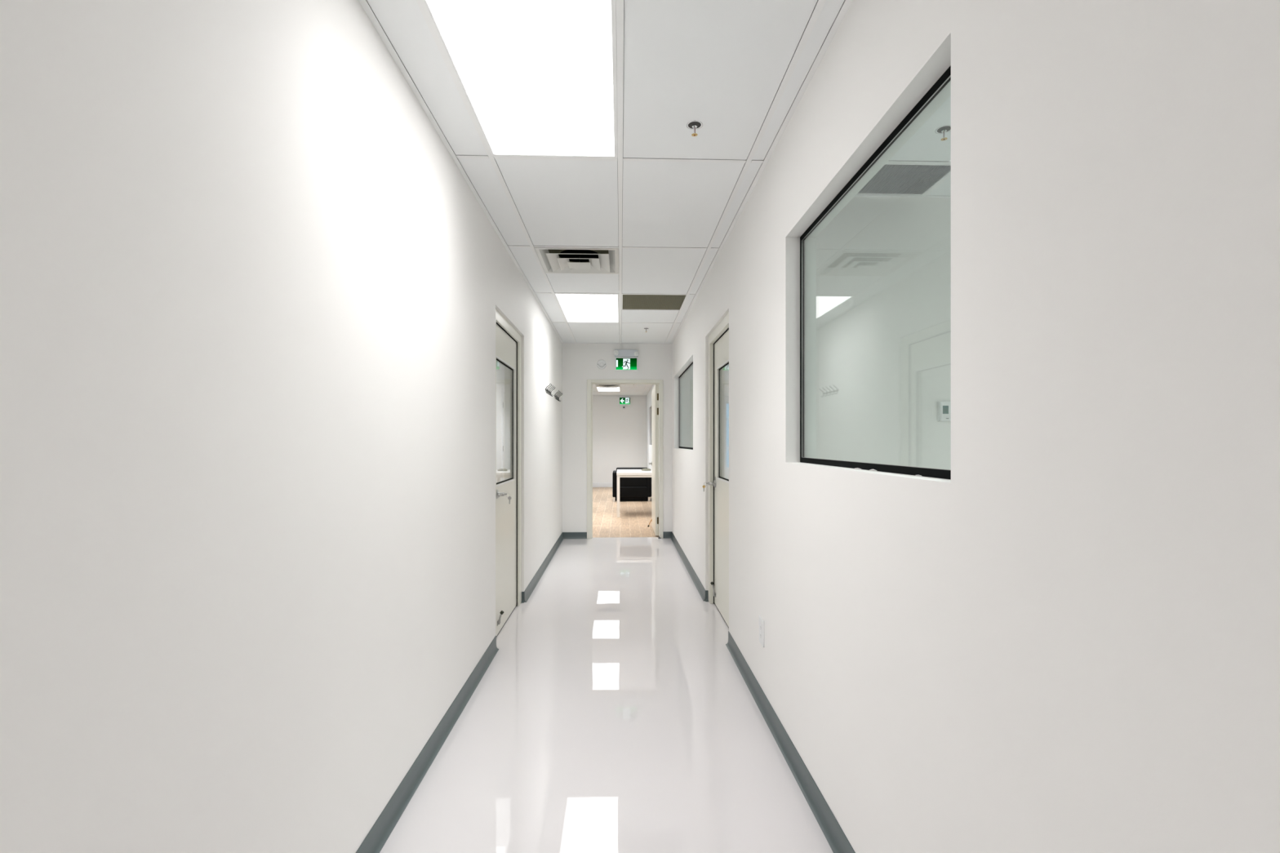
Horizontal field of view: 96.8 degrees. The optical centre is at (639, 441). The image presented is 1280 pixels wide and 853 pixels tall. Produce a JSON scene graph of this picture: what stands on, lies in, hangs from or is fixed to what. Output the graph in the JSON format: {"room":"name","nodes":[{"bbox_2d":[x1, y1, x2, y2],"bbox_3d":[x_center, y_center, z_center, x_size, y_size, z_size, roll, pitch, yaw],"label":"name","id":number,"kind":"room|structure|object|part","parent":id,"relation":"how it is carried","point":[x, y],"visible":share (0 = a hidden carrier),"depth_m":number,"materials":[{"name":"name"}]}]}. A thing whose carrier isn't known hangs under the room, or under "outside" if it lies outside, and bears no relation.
{"room":"laboratory corridor","nodes":[
{"label":"laboratory corridor","id":0,"kind":"room"},
{"bbox_2d":[0,0,562,852],"bbox_3d":[-0.923,-0.080,2.215,0.120,2.773,10.890,0,0,-2],"label":"wall","id":1,"kind":"structure","parent":0,"point":[251,291],"depth_m":1.16,"materials":[{"name":"paint"}]},
{"bbox_2d":[355,635,498,852],"bbox_3d":[-0.783,1.264,0.176,0.021,0.086,6.805,0,0,-2],"label":"baseboard","id":2,"kind":"structure","parent":1,"relation":"attached to","point":[380,833],"depth_m":2.22,"materials":[{"name":"grey rubber"}]},
{"bbox_2d":[495,308,521,636],"bbox_3d":[-0.986,0.222,4.099,0.145,2.170,1.049,0,0,-2],"label":"door","id":3,"kind":"structure","parent":1,"relation":"in","point":[508,340],"depth_m":4.33,"materials":[{"name":"beige wood"}]},
{"bbox_3d":[-0.929,0.350,3.743,0.054,0.062,0.147,0,0,-2],"label":"lever handle","id":4,"kind":"part","parent":3,"relation":"part of","materials":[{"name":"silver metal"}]},
{"bbox_2d":[521,533,563,603],"bbox_3d":[-0.995,1.264,6.132,0.039,0.086,3.056,0,0,-2],"label":"baseboard","id":5,"kind":"structure","parent":1,"relation":"attached to","point":[528,591],"depth_m":5.51,"materials":[{"name":"grey rubber"}]},
{"bbox_2d":[545,384,555,396],"bbox_3d":[-0.970,-0.559,6.156,0.054,0.108,0.440,0,0,-2],"label":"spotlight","id":6,"kind":"object","parent":1,"relation":"attached to","point":[547,390],"visible":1,"depth_m":6.15,"materials":[{"name":"grey metal"}]},
{"bbox_2d":[554,390,562,401],"bbox_3d":[-0.997,-0.559,6.970,0.054,0.108,0.440,0,0,-2],"label":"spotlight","id":7,"kind":"object","parent":1,"relation":"attached to","point":[557,397],"visible":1,"depth_m":6.92,"materials":[{"name":"grey metal"}]},
{"bbox_2d":[496,361,504,482],"bbox_3d":[-2.141,-0.080,6.171,0.120,2.773,8.080,0,0,-2],"label":"wall","id":8,"kind":"structure","parent":0,"point":[500,368],"depth_m":8.75,"materials":[{"name":"paint"}]},
{"bbox_2d":[501,387,504,480],"bbox_3d":[-2.240,0.232,9.409,0.142,2.150,1.000,0,0,-2],"label":"window","id":9,"kind":"structure","parent":8,"relation":"in","point":[502,388],"depth_m":8.91,"materials":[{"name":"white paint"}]},
{"bbox_2d":[358,0,853,344],"bbox_3d":[-0.121,-1.396,2.242,1.484,0.140,10.890,0,0,-2],"label":"ceiling","id":10,"kind":"structure","parent":0,"point":[670,197],"depth_m":2.56,"materials":[{"name":"white tile"}]},
{"bbox_2d":[423,0,617,158],"bbox_3d":[-0.377,-1.341,2.051,0.585,0.029,1.194,0,0,-2],"label":"recessed light","id":11,"kind":"object","parent":10,"relation":"in","point":[537,77],"visible":0.98,"depth_m":2.03,"materials":[{"name":"white plastic"}]},
{"bbox_2d":[533,245,618,273],"bbox_3d":[-0.444,-1.380,4.177,0.580,0.176,0.580,0,0,-2],"label":"ceiling vent","id":12,"kind":"object","parent":10,"relation":"in","point":[553,260],"visible":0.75,"depth_m":4.16,"materials":[{"name":"white metal"}]},
{"bbox_3d":[-0.444,-1.368,4.177,0.430,0.001,0.430,0,0,-2],"label":"plate","id":13,"kind":"part","parent":12,"relation":"part of","materials":[{"name":"white metal"}]},
{"bbox_2d":[555,293,619,322],"bbox_3d":[-0.501,-1.341,5.709,0.585,0.029,1.221,0,0,-2],"label":"recessed light","id":14,"kind":"object","parent":10,"relation":"in","point":[575,308],"visible":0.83,"depth_m":5.62,"materials":[{"name":"white plastic"}]},
{"bbox_2d":[622,293,687,310],"bbox_3d":[0.122,-1.342,5.420,0.592,0.032,0.599,0,0,-2],"label":"ceiling vent","id":15,"kind":"object","parent":10,"relation":"in","point":[629,302],"visible":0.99,"depth_m":5.42,"materials":[{"name":"grey metal"}]},
{"bbox_2d":[686,120,702,136],"bbox_3d":[0.229,-1.309,2.384,0.078,0.047,0.078,0,0,-2],"label":"sprinkler","id":16,"kind":"object","parent":10,"relation":"attached to","point":[694,125],"visible":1,"depth_m":2.38,"materials":[{"name":"silver metal"}]},
{"bbox_2d":[688,121,701,128],"bbox_3d":[0.229,-1.329,2.384,0.054,0.002,0.054,0,0,-2],"label":"cup","id":17,"kind":"object","parent":16,"relation":"on","point":[692,125],"depth_m":2.38,"materials":[{"name":"grey metal"}]},
{"bbox_2d":[379,487,833,852],"bbox_3d":[-1.845,1.357,6.576,4.960,0.100,19.670,0,0,-2],"label":"floor","id":18,"kind":"structure","parent":0,"point":[613,711],"depth_m":2.52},
{"bbox_2d":[612,467,651,501],"bbox_3d":[-0.185,0.939,12.801,0.856,0.737,0.800,0,0,-2],"label":"armchair","id":19,"kind":"object","parent":18,"relation":"on","point":[630,488],"visible":0.69,"depth_m":12.41,"materials":[{"name":"black leather"}]},
{"bbox_3d":[-0.555,0.940,12.789,0.116,0.545,0.800,0,0,-2],"label":"armrest","id":20,"kind":"part","parent":19,"relation":"part of","materials":[{"name":"black leather"}]},
{"bbox_3d":[-0.185,1.099,12.791,0.700,0.225,0.780,0,0,-2],"label":"seat","id":21,"kind":"part","parent":19,"relation":"part of","materials":[{"name":"black leather"}]},
{"bbox_3d":[-0.175,0.788,12.511,0.700,0.437,0.180,0,0,-2],"label":"backrest","id":22,"kind":"part","parent":19,"relation":"part of","materials":[{"name":"black leather"}]},
{"bbox_3d":[0.185,0.940,12.814,0.116,0.545,0.800,0,0,-2],"label":"armrest","id":23,"kind":"part","parent":19,"relation":"part of","materials":[{"name":"black leather"}]},
{"bbox_2d":[616,468,651,517],"bbox_3d":[-0.055,0.898,10.371,0.735,0.818,1.135,0,0,-2],"label":"table","id":24,"kind":"object","parent":18,"relation":"on","point":[620,473],"depth_m":9.81,"materials":[{"name":"white laminate"}]},
{"bbox_3d":[-0.375,0.943,9.824,0.050,0.728,0.050,0,0,-2],"label":"leg","id":25,"kind":"part","parent":24,"relation":"part of","materials":[{"name":"white laminate"}]},
{"bbox_3d":[0.115,0.510,10.460,0.184,0.042,0.184,0,0,-2],"label":"fabric cap","id":26,"kind":"part","parent":24,"relation":"part of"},
{"bbox_2d":[562,342,671,532],"bbox_3d":[-0.305,-0.080,7.744,1.731,2.773,0.120,0,0,-2],"label":"wall","id":27,"kind":"structure","parent":0,"point":[580,361],"depth_m":7.67,"materials":[{"name":"paint"}]},
{"bbox_2d":[562,532,586,538],"bbox_3d":[-0.883,1.264,7.654,0.330,0.086,0.021,0,0,-2],"label":"baseboard","id":28,"kind":"structure","parent":27,"relation":"attached to","point":[565,535],"depth_m":7.66,"materials":[{"name":"grey rubber"}]},
{"bbox_2d":[596,360,606,368],"bbox_3d":[-0.517,-1.045,7.658,0.126,0.126,0.038,0,0,-2],"label":"detector","id":29,"kind":"object","parent":27,"relation":"attached to","point":[601,364],"visible":1,"depth_m":7.66,"materials":[{"name":"white plastic"}]},
{"bbox_2d":[594,537,639,537],"bbox_3d":[-0.200,1.306,7.749,0.921,0.002,0.012,0,0,-2],"label":"trim","id":30,"kind":"structure","parent":27,"relation":"attached to","point":[594,537],"depth_m":7.74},
{"bbox_2d":[586,379,662,538],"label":"door","id":31,"kind":"structure","parent":27,"relation":"in","point":[656,520],"depth_m":7.70,"materials":[{"name":"beige wood"}]},
{"bbox_2d":[613,349,639,371],"bbox_3d":[-0.184,-1.097,7.637,0.340,0.283,0.102,0,0,-2],"label":"exit sign","id":32,"kind":"object","parent":27,"relation":"attached to","point":[625,360],"visible":1,"depth_m":7.65,"materials":[{"name":"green plastic"}]},
{"bbox_3d":[-0.189,-1.048,7.654,0.111,0.141,0.002,0,0,-2],"label":"pictogram doorway","id":33,"kind":"part","parent":32,"relation":"part of","materials":[{"name":"white plastic"}]},
{"bbox_2d":[662,531,671,537],"bbox_3d":[0.376,1.264,7.697,0.120,0.086,0.021,0,0,-2],"label":"baseboard","id":34,"kind":"structure","parent":27,"relation":"attached to","point":[665,534],"depth_m":7.70,"materials":[{"name":"grey rubber"}]},
{"bbox_2d":[592,395,646,482],"bbox_3d":[-2.174,-0.080,16.346,4.965,2.773,0.120,0,0,-2],"label":"wall","id":35,"kind":"structure","parent":0,"point":[612,424],"depth_m":16.33,"materials":[{"name":"paint"}]},
{"bbox_2d":[592,482,612,487],"bbox_3d":[-2.182,1.243,16.278,4.745,0.128,0.014,0,0,-2],"label":"baseboard","id":36,"kind":"structure","parent":35,"relation":"attached to","point":[594,484],"depth_m":16.31,"materials":[{"name":"white paint"}]},
{"bbox_2d":[618,396,631,404],"bbox_3d":[-0.437,-1.174,16.326,0.346,0.238,0.036,0,0,-2],"label":"exit sign","id":37,"kind":"object","parent":35,"relation":"attached to","point":[622,400],"visible":1,"depth_m":16.31,"materials":[{"name":"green plastic"}]},
{"bbox_3d":[-0.376,-1.180,16.312,0.125,0.158,0.002,0,0,-2],"label":"pictogram doorway","id":38,"kind":"part","parent":37,"relation":"part of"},
{"bbox_2d":[632,400,641,467],"bbox_3d":[-0.072,0.052,16.354,0.282,2.510,0.006,0,0,-2],"label":"door","id":39,"kind":"structure","parent":35,"relation":"in","point":[637,404],"depth_m":16.35,"materials":[{"name":"paint"}]},
{"bbox_2d":[592,384,653,395],"bbox_3d":[-2.037,-1.396,12.018,4.745,0.140,8.540,0,0,-2],"label":"ceiling","id":40,"kind":"structure","parent":0,"point":[625,389],"depth_m":14.99,"materials":[{"name":"white paint"}]},
{"bbox_2d":[595,384,620,387],"bbox_3d":[-0.761,-1.380,13.487,0.580,0.176,0.580,0,0,-2],"label":"ceiling vent","id":41,"kind":"object","parent":40,"relation":"in","point":[597,385],"visible":0.49,"depth_m":13.56,"materials":[{"name":"grey metal"}]},
{"bbox_2d":[596,386,620,391],"bbox_3d":[-0.797,-1.341,14.401,0.585,0.029,1.195,0,0,-2],"label":"recessed light","id":42,"kind":"object","parent":40,"relation":"in","point":[618,388],"visible":0.77,"depth_m":14.53,"materials":[{"name":"white plastic"}]},
{"bbox_2d":[646,384,655,469],"bbox_3d":[0.394,-0.080,12.100,0.120,2.773,8.540,0,0,-2],"label":"wall","id":43,"kind":"structure","parent":0,"point":[649,394],"depth_m":14.77,"materials":[{"name":"paint"}]},
{"bbox_2d":[692,365,728,479],"bbox_3d":[1.904,-0.080,7.629,2.676,2.773,0.120,0,0,-2],"label":"wall","id":44,"kind":"structure","parent":0,"point":[726,369],"depth_m":7.54,"materials":[{"name":"paint"}]},
{"bbox_2d":[724,401,728,469],"bbox_3d":[1.934,-0.083,7.630,1.615,0.900,0.060,0,0,-2],"label":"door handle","id":45,"kind":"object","parent":44,"relation":"in","point":[726,402],"depth_m":7.57,"materials":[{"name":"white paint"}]},
{"bbox_2d":[726,404,728,466],"bbox_3d":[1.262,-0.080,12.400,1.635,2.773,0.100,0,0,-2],"label":"window pane","id":46,"kind":"object","parent":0,"point":[727,405],"depth_m":12.37,"materials":[{"name":"glass"}]},
{"bbox_2d":[815,194,951,469],"bbox_3d":[2.056,-0.080,3.162,2.676,2.773,0.120,0,0,-2],"label":"wall","id":47,"kind":"structure","parent":0,"point":[883,264],"depth_m":3.08,"materials":[{"name":"paint"}]},
{"bbox_2d":[937,401,951,421],"bbox_3d":[1.655,-0.164,3.072,0.078,0.107,0.034,0,0,-2],"label":"thermostat","id":48,"kind":"object","parent":47,"relation":"attached to","point":[944,408],"visible":0.89,"depth_m":3.06,"materials":[{"name":"white plastic"}]},
{"bbox_3d":[1.651,-0.164,3.079,0.072,0.107,0.019,0,0,-2],"label":"plate","id":49,"kind":"part","parent":48,"relation":"part of","materials":[{"name":"white plastic"}]},
{"bbox_2d":[854,95,951,198],"bbox_3d":[2.130,-1.396,0.988,2.676,0.140,4.230,0,0,-2],"label":"ceiling","id":50,"kind":"structure","parent":0,"point":[925,144],"depth_m":2.58,"materials":[{"name":"white tile"}]},
{"bbox_2d":[857,160,951,195],"bbox_3d":[1.231,-1.342,2.880,0.592,0.032,0.337,0,0,-2],"label":"ceiling vent","id":51,"kind":"object","parent":50,"relation":"in","point":[891,179],"visible":0.51,"depth_m":2.88,"materials":[{"name":"grey metal"}]},
{"bbox_2d":[934,124,951,141],"bbox_3d":[1.295,-1.309,2.417,0.078,0.047,0.078,0,0,-2],"label":"sprinkler","id":52,"kind":"object","parent":50,"relation":"attached to","point":[943,130],"visible":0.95,"depth_m":2.41,"materials":[{"name":"silver metal"}]},
{"bbox_2d":[937,125,951,133],"bbox_3d":[1.295,-1.329,2.417,0.054,0.002,0.054,0,0,-2],"label":"cup","id":53,"kind":"object","parent":52,"relation":"on","point":[944,129],"depth_m":2.41,"materials":[{"name":"grey metal"}]},
{"bbox_2d":[671,0,1279,852],"bbox_3d":[0.684,-0.080,2.269,0.127,2.773,10.890,0,0,-2],"label":"wall","id":54,"kind":"structure","parent":0,"point":[1067,641],"depth_m":0.94,"materials":[{"name":"paint"}]},
{"bbox_2d":[679,361,693,449],"bbox_3d":[0.545,-0.380,6.444,0.012,0.926,1.936,0,0,-2],"label":"window","id":55,"kind":"structure","parent":54,"relation":"in","point":[686,379],"depth_m":6.62,"materials":[{"name":"black"}]},
{"bbox_2d":[671,532,708,601],"bbox_3d":[0.487,1.264,6.176,0.042,0.086,3.069,0,0,-2],"label":"baseboard","id":56,"kind":"structure","parent":54,"relation":"attached to","point":[704,593],"depth_m":5.53,"materials":[{"name":"grey rubber"}]},
{"bbox_2d":[707,312,728,627],"bbox_3d":[0.625,0.222,4.165,0.140,2.170,1.001,0,0,-2],"label":"door","id":57,"kind":"structure","parent":54,"relation":"in","point":[718,340],"depth_m":4.43,"materials":[{"name":"beige wood"}]},
{"bbox_3d":[0.574,0.333,4.480,0.059,0.062,0.147,0,0,-2],"label":"lever handle","id":58,"kind":"part","parent":57,"relation":"part of","materials":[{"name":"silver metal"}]},
{"bbox_2d":[759,615,764,647],"bbox_3d":[0.599,0.934,2.800,0.007,0.130,0.090,0,0,-2],"label":"wall socket","id":59,"kind":"object","parent":54,"relation":"attached to","point":[761,620],"visible":1,"depth_m":2.79,"materials":[{"name":"white plastic"}]},
{"bbox_2d":[725,631,855,852],"bbox_3d":[0.679,1.264,0.243,0.021,0.086,6.840,0,0,-2],"label":"baseboard","id":60,"kind":"structure","parent":54,"relation":"attached to","point":[836,837],"depth_m":2.24,"materials":[{"name":"grey rubber"}]},
{"bbox_2d":[800,65,951,479],"bbox_3d":[0.702,-0.389,1.802,0.015,0.952,1.201,0,0,-2],"label":"window","id":61,"kind":"structure","parent":54,"relation":"in","point":[945,78],"depth_m":1.81,"materials":[{"name":"black metal"}]}
]}

